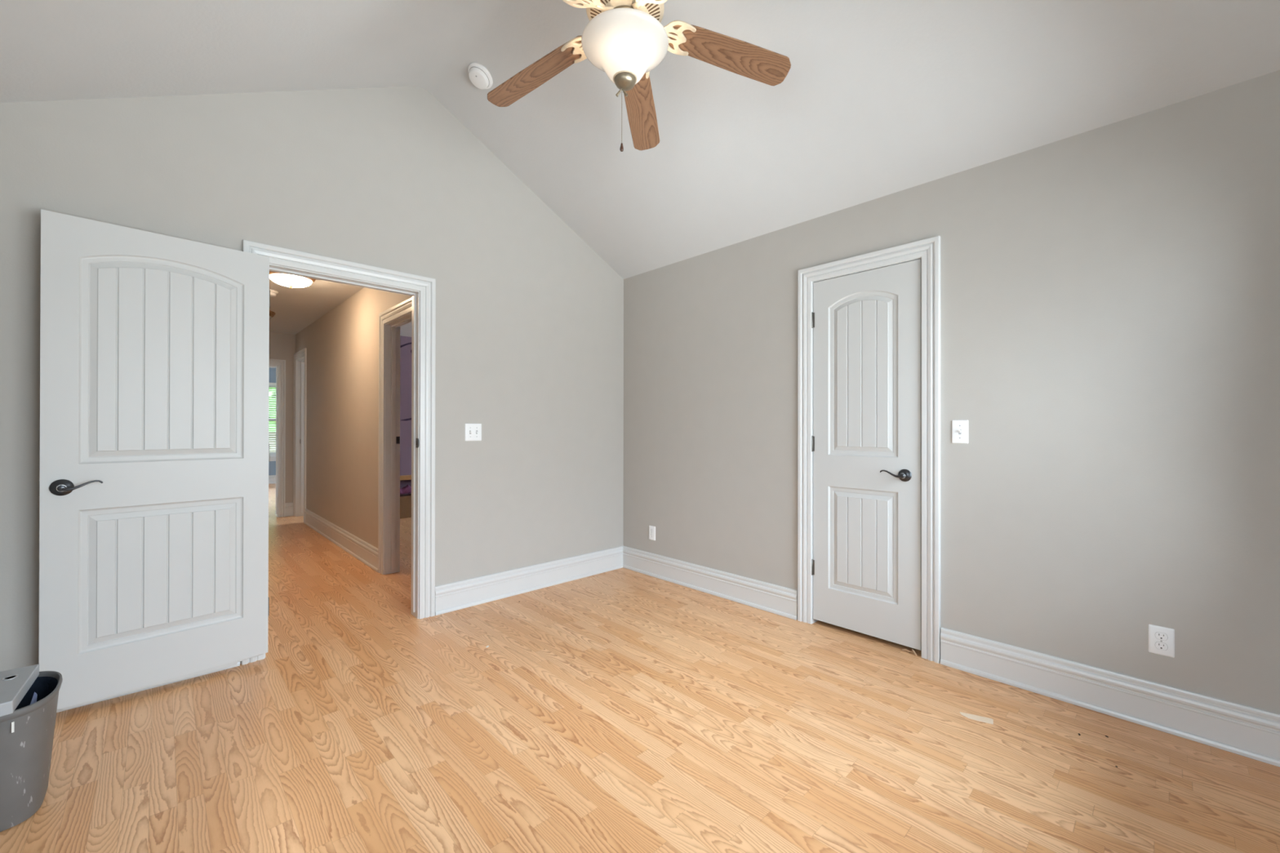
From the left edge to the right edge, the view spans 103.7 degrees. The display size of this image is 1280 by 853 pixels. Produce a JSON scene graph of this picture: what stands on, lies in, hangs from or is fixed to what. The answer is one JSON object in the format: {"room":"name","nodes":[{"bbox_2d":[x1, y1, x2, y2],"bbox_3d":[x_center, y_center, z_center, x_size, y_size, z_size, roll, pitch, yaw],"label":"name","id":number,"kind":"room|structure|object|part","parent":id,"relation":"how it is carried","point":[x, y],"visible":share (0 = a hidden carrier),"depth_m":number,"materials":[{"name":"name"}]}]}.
{"room":"empty bedroom","nodes":[
{"label":"empty bedroom","id":0,"kind":"room"},
{"bbox_2d":[269,331,295,502],"bbox_3d":[-5.090,-0.032,6.435,1.335,2.460,0.115,0,0,-44],"label":"wall","id":1,"kind":"structure","parent":0,"point":[282,345],"depth_m":6.72,"materials":[{"name":"beige paint"}]},
{"bbox_2d":[269,359,285,517],"bbox_3d":[-5.121,0.155,6.391,0.992,2.085,0.136,0,0,-44],"label":"trim","id":2,"kind":"structure","parent":1,"relation":"attached to","point":[280,365],"depth_m":6.66,"materials":[{"name":"white wood"}]},
{"bbox_2d":[284,502,293,516],"bbox_3d":[-4.684,1.110,6.726,0.109,0.179,0.024,0,0,-44],"label":"baseboard","id":3,"kind":"structure","parent":1,"relation":"attached to","point":[288,506],"depth_m":6.71,"materials":[{"name":"white wood"}]},
{"bbox_2d":[0,86,623,671],"bbox_3d":[-1.400,-0.479,3.184,3.600,3.349,0.115,0,0,-44],"label":"wall","id":4,"kind":"structure","parent":0,"point":[529,338],"depth_m":3.05,"materials":[{"name":"beige paint"}]},
{"bbox_2d":[39,208,270,710],"bbox_3d":[-2.128,0.151,2.273,0.089,2.031,0.759,0,0,42],"label":"door","id":5,"kind":"structure","parent":4,"relation":"in","point":[153,482],"depth_m":2.23,"materials":[{"name":"white wood"}]},
{"bbox_3d":[-2.284,0.241,2.051,0.024,0.038,0.126,0,0,42],"label":"lever","id":6,"kind":"part","parent":5,"relation":"part of","materials":[{"name":"grey metal"}]},
{"bbox_2d":[240,240,435,665],"bbox_3d":[-1.695,0.129,2.902,0.962,2.131,0.157,0,0,-44],"label":"trim","id":7,"kind":"structure","parent":4,"relation":"attached to","point":[422,290],"depth_m":3.13,"materials":[{"name":"white wood"}]},
{"bbox_3d":[-1.388,0.102,3.129,0.006,0.060,0.049,0,0,-44],"label":"strike plate","id":8,"kind":"part","parent":7,"relation":"part of","materials":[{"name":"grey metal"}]},
{"bbox_2d":[56,546,622,712],"bbox_3d":[-1.354,1.106,3.130,3.370,0.179,0.024,0,0,-44],"label":"baseboard","id":9,"kind":"structure","parent":4,"relation":"attached to","point":[455,596],"depth_m":3.58,"materials":[{"name":"white wood"}]},
{"bbox_2d":[464,423,481,440],"bbox_3d":[-1.113,0.038,3.366,0.116,0.116,0.018,0,0,-44],"label":"light switch","id":10,"kind":"object","parent":4,"relation":"attached to","point":[473,431],"visible":1,"depth_m":3.37,"materials":[{"name":"white plastic"}]},
{"bbox_2d":[268,335,411,494],"bbox_3d":[-4.287,-0.018,7.281,6.715,2.440,9.800,0,0,-44],"label":"wall","id":11,"kind":"structure","parent":0,"point":[405,351],"depth_m":6.90,"materials":[{"name":"paint"}]},
{"bbox_2d":[268,385,275,461],"bbox_3d":[-8.126,-0.099,10.277,1.720,1.655,0.165,0,0,-44],"label":"window","id":12,"kind":"structure","parent":11,"relation":"in","point":[272,455],"depth_m":10.62,"materials":[{"name":"white glass"}]},
{"bbox_2d":[268,382,275,453],"bbox_3d":[-8.120,-0.187,10.270,1.500,1.470,0.047,0,0,-44],"label":"window blind","id":13,"kind":"object","parent":12,"relation":"attached to","point":[269,384],"visible":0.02,"depth_m":10.60,"materials":[{"name":"white plastic"}]},
{"bbox_3d":[-8.100,0.677,10.246,1.720,0.102,0.085,0,0,-44],"label":"sill","id":14,"kind":"part","parent":12,"relation":"part of","materials":[{"name":"white ceramic"}]},
{"bbox_2d":[268,475,275,484],"bbox_3d":[-8.206,1.113,10.138,4.800,0.179,0.024,0,0,-44],"label":"baseboard","id":15,"kind":"structure","parent":11,"relation":"attached to","point":[272,478],"depth_m":10.58,"materials":[{"name":"white wood"}]},
{"bbox_2d":[400,342,411,352],"bbox_3d":[-3.142,-1.088,6.970,0.429,0.165,0.004,0,0,-44],"label":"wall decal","id":16,"kind":"object","parent":11,"relation":"attached to","point":[402,345],"visible":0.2,"depth_m":6.90},
{"bbox_2d":[295,287,412,548],"bbox_3d":[-2.997,-0.032,5.126,0.115,2.460,4.900,0,0,-44],"label":"wall","id":17,"kind":"structure","parent":0,"point":[342,344],"depth_m":4.92,"materials":[{"name":"beige paint"}]},
{"bbox_2d":[293,347,306,523],"bbox_3d":[-4.360,0.113,6.538,0.136,2.174,0.723,0,0,-44],"label":"trim","id":18,"kind":"structure","parent":17,"relation":"attached to","point":[300,415],"depth_m":6.71,"materials":[{"name":"white wood"}]},
{"bbox_2d":[304,508,377,572],"bbox_3d":[-3.405,1.109,5.448,0.024,0.179,3.638,0,0,-44],"label":"baseboard","id":19,"kind":"structure","parent":17,"relation":"attached to","point":[366,553],"depth_m":4.87,"materials":[{"name":"white wood"}]},
{"bbox_2d":[377,297,412,574],"bbox_3d":[-1.760,0.135,3.815,0.136,2.124,0.982,0,0,-44],"label":"trim","id":20,"kind":"structure","parent":17,"relation":"attached to","point":[390,321],"depth_m":4.09,"materials":[{"name":"white wood"}]},
{"bbox_3d":[-1.989,0.112,4.130,0.028,0.060,0.002,0,0,-44],"label":"strike plate","id":21,"kind":"part","parent":20,"relation":"part of","materials":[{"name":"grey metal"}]},
{"bbox_2d":[0,483,1279,852],"bbox_3d":[-2.743,1.260,6.010,7.800,0.120,13.840,0,0,-44],"label":"floor","id":22,"kind":"structure","parent":0,"point":[621,710],"depth_m":1.84,"materials":[{"name":"brown wood"}]},
{"bbox_2d":[0,671,62,831],"bbox_3d":[-1.972,1.010,1.548,0.248,0.361,0.338,0,0,-44],"label":"wastebasket","id":23,"kind":"object","parent":22,"relation":"on","point":[26,734],"visible":0.87,"depth_m":1.51,"materials":[{"name":"grey plastic"}]},
{"bbox_2d":[0,664,39,716],"bbox_3d":[-1.974,0.809,1.508,0.190,0.040,0.314,0,0,-44],"label":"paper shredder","id":24,"kind":"object","parent":23,"relation":"on","point":[15,683],"visible":1,"depth_m":1.55,"materials":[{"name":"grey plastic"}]},
{"bbox_2d":[30,692,37,704],"bbox_3d":[-1.903,0.924,1.569,0.022,0.155,0.087,0,0,-25],"label":"plastic film","id":25,"kind":"object","parent":23,"relation":"in","point":[34,697],"visible":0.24,"depth_m":1.59,"materials":[{"name":"plastic"}]},
{"bbox_2d":[400,493,411,518],"bbox_3d":[-2.852,1.060,6.957,1.850,0.285,0.220,0,0,-44],"label":"bed","id":26,"kind":"object","parent":22,"relation":"on","point":[405,500],"visible":0.02,"depth_m":6.60,"materials":[{"name":"brown wood"}]},
{"bbox_2d":[400,484,411,493],"bbox_3d":[-2.855,0.843,6.954,1.800,0.140,0.200,0,0,-44],"label":"quilt","id":27,"kind":"object","parent":26,"relation":"on","point":[407,489],"visible":0.07,"depth_m":6.64,"materials":[{"name":"purple fabric"}]},
{"bbox_2d":[400,475,411,480],"bbox_3d":[-2.958,0.935,7.070,1.850,0.535,0.080,0,0,-44],"label":"wooden shelf","id":28,"kind":"object","parent":22,"relation":"on","point":[402,477],"visible":0.02,"depth_m":6.82,"materials":[{"name":"brown wood"}]},
{"bbox_2d":[901,648,916,656],"bbox_3d":[1.425,1.185,2.655,0.023,0.025,0.082,0,0,-33],"label":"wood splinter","id":29,"kind":"object","parent":22,"relation":"on","point":[906,650],"visible":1,"depth_m":2.65,"materials":[{"name":"beige wood"}]},
{"bbox_2d":[959,711,993,724],"bbox_3d":[1.382,1.196,2.061,0.117,0.001,0.046,0,0,25],"label":"tape","id":30,"kind":"object","parent":22,"relation":"on","point":[980,718],"visible":1,"depth_m":2.06,"materials":[{"name":"paper"}]},
{"bbox_2d":[0,0,1279,337],"bbox_3d":[-0.927,-1.720,4.359,5.900,1.030,8.870,0,0,-44],"label":"ceiling","id":31,"kind":"structure","parent":0,"point":[876,99],"depth_m":2.35,"materials":[{"name":"white paint"}]},
{"bbox_2d":[269,311,275,319],"bbox_3d":[-4.143,-1.179,5.408,0.356,0.127,0.356,0,0,-44],"label":"flush light","id":32,"kind":"object","parent":31,"relation":"attached to","point":[272,313],"visible":0.12,"depth_m":5.44,"materials":[{"name":"brown metal"}]},
{"bbox_2d":[270,289,278,297],"bbox_3d":[-3.405,-1.219,4.606,0.144,0.049,0.144,0,0,-44],"label":"smoke detector","id":33,"kind":"object","parent":31,"relation":"attached to","point":[273,293],"visible":0.47,"depth_m":4.60,"materials":[{"name":"white plastic"}]},
{"bbox_2d":[269,271,315,288],"bbox_3d":[-2.837,-1.181,4.084,0.356,0.127,0.356,0,0,-44],"label":"flush light","id":34,"kind":"object","parent":31,"relation":"attached to","point":[291,281],"visible":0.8,"depth_m":4.01,"materials":[{"name":"white glass"}]},
{"bbox_2d":[467,62,493,88],"bbox_3d":[-0.930,-2.035,2.930,0.135,0.095,0.148,0,0,-40],"label":"smoke detector","id":35,"kind":"object","parent":31,"relation":"attached to","point":[480,77],"visible":1,"depth_m":2.90,"materials":[{"name":"white plastic"}]},
{"bbox_2d":[487,0,791,151],"bbox_3d":[-0.092,-1.579,1.845,1.229,1.098,1.284,0,0,-44],"label":"ceiling fan","id":36,"kind":"object","parent":31,"relation":"hanging from","point":[625,40],"visible":1,"depth_m":1.92,"materials":[{"name":"brown wood"}]},
{"bbox_3d":[-0.418,-1.446,2.061,0.497,0.006,0.131,-13,5,26],"label":"blade","id":37,"kind":"part","parent":36,"relation":"part of","materials":[{"name":"brown wood"}]},
{"bbox_3d":[-0.129,-1.509,1.806,0.022,0.025,0.077,14,21,41],"label":"bracket arm","id":38,"kind":"part","parent":36,"relation":"part of","materials":[{"name":"beige metal"}]},
{"bbox_3d":[-0.068,-1.167,1.881,0.003,0.218,0.003,0,0,-44],"label":"pull chain","id":39,"kind":"part","parent":36,"relation":"part of","materials":[{"name":"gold metal"}]},
{"bbox_3d":[-0.056,-1.368,1.881,0.326,0.137,0.326,0,0,-44],"label":"lamp shade","id":40,"kind":"part","parent":36,"relation":"part of","materials":[{"name":"white glass"}]},
{"bbox_3d":[-0.006,-1.509,1.789,0.022,0.025,0.077,12,6,-29],"label":"bracket arm","id":41,"kind":"part","parent":36,"relation":"part of","materials":[{"name":"beige metal"}]},
{"bbox_3d":[0.003,-1.445,2.282,0.131,0.006,0.497,-10,-13,6],"label":"blade","id":42,"kind":"part","parent":36,"relation":"part of","materials":[{"name":"brown wood"}]},
{"bbox_3d":[0.344,-1.446,1.949,0.497,0.006,0.131,12,-13,-9],"label":"blade","id":43,"kind":"part","parent":36,"relation":"part of","materials":[{"name":"brown wood"}]},
{"bbox_2d":[622,70,1279,714],"bbox_3d":[1.191,-0.048,2.993,0.115,2.493,3.970,0,0,-44],"label":"wall","id":44,"kind":"structure","parent":0,"point":[1110,293],"depth_m":2.21,"materials":[{"name":"beige paint"}]},
{"bbox_2d":[648,525,655,540],"bbox_3d":[0.097,0.858,4.046,0.008,0.112,0.072,0,0,-44],"label":"power outlet","id":45,"kind":"object","parent":44,"relation":"attached to","point":[651,529],"visible":1,"depth_m":4.04,"materials":[{"name":"white plastic"}]},
{"bbox_2d":[811,258,921,650],"bbox_3d":[1.249,0.146,2.837,0.089,2.044,0.609,0,0,-44],"label":"door","id":46,"kind":"structure","parent":44,"relation":"in","point":[866,439],"depth_m":2.82,"materials":[{"name":"white wood"}]},
{"bbox_3d":[1.348,0.254,2.687,0.024,0.038,0.126,0,0,-44],"label":"lever","id":47,"kind":"part","parent":46,"relation":"part of","materials":[{"name":"grey metal"}]},
{"bbox_2d":[797,235,940,663],"bbox_3d":[1.293,0.115,2.870,0.136,2.166,0.782,0,0,-44],"label":"trim","id":48,"kind":"structure","parent":44,"relation":"attached to","point":[928,250],"depth_m":2.60,"materials":[{"name":"white wood"}]},
{"bbox_2d":[622,546,1279,767],"bbox_3d":[1.139,1.109,2.942,0.024,0.179,3.740,0,0,-44],"label":"baseboard","id":49,"kind":"structure","parent":44,"relation":"attached to","point":[1248,731],"depth_m":2.17,"materials":[{"name":"white wood"}]},
{"bbox_2d":[951,420,968,443],"bbox_3d":[1.582,0.026,2.487,0.018,0.115,0.071,0,0,-44],"label":"light switch","id":50,"kind":"object","parent":44,"relation":"attached to","point":[959,428],"visible":1,"depth_m":2.49,"materials":[{"name":"white plastic"}]},
{"bbox_2d":[1148,624,1174,657],"bbox_3d":[2.063,0.849,1.988,0.008,0.112,0.072,0,0,-44],"label":"power outlet","id":51,"kind":"object","parent":44,"relation":"attached to","point":[1161,639],"visible":1,"depth_m":1.99,"materials":[{"name":"white plastic"}]},
{"bbox_2d":[1155,641,1167,650],"bbox_3d":[2.061,0.868,1.986,0.002,0.027,0.034,0,0,-44],"label":"socket","id":52,"kind":"object","parent":51,"relation":"attached to","point":[1159,646],"depth_m":1.99,"materials":[{"name":"white plastic"}]},
{"bbox_2d":[1155,631,1167,640],"bbox_3d":[2.061,0.829,1.986,0.002,0.027,0.034,0,0,-44],"label":"socket","id":53,"kind":"object","parent":51,"relation":"attached to","point":[1159,636],"depth_m":1.99,"materials":[{"name":"white plastic"}]},
{"label":"outside","id":54,"kind":"structure","parent":0,"visible":0},
{"bbox_3d":[-13.334,1.636,16.664,26.000,0.150,15.900,0,0,-44],"label":"lawn","id":55,"kind":"structure","parent":54,"visible":0},
{"bbox_2d":[268,386,275,431],"bbox_3d":[-13.748,-2.290,18.597,12.220,5.010,2.139,0,0,-44],"label":"foliage","id":56,"kind":"object","parent":55,"relation":"on","point":[271,408],"visible":0.02,"depth_m":19.28,"materials":[{"name":"green plant"}]},
{"bbox_2d":[268,431,275,453],"bbox_3d":[-15.231,0.817,20.101,12.000,1.500,0.090,0,0,-44],"label":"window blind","id":57,"kind":"object","parent":55,"relation":"on","point":[271,433],"visible":0.02,"depth_m":20.36,"materials":[{"name":"white plastic"}]}
]}

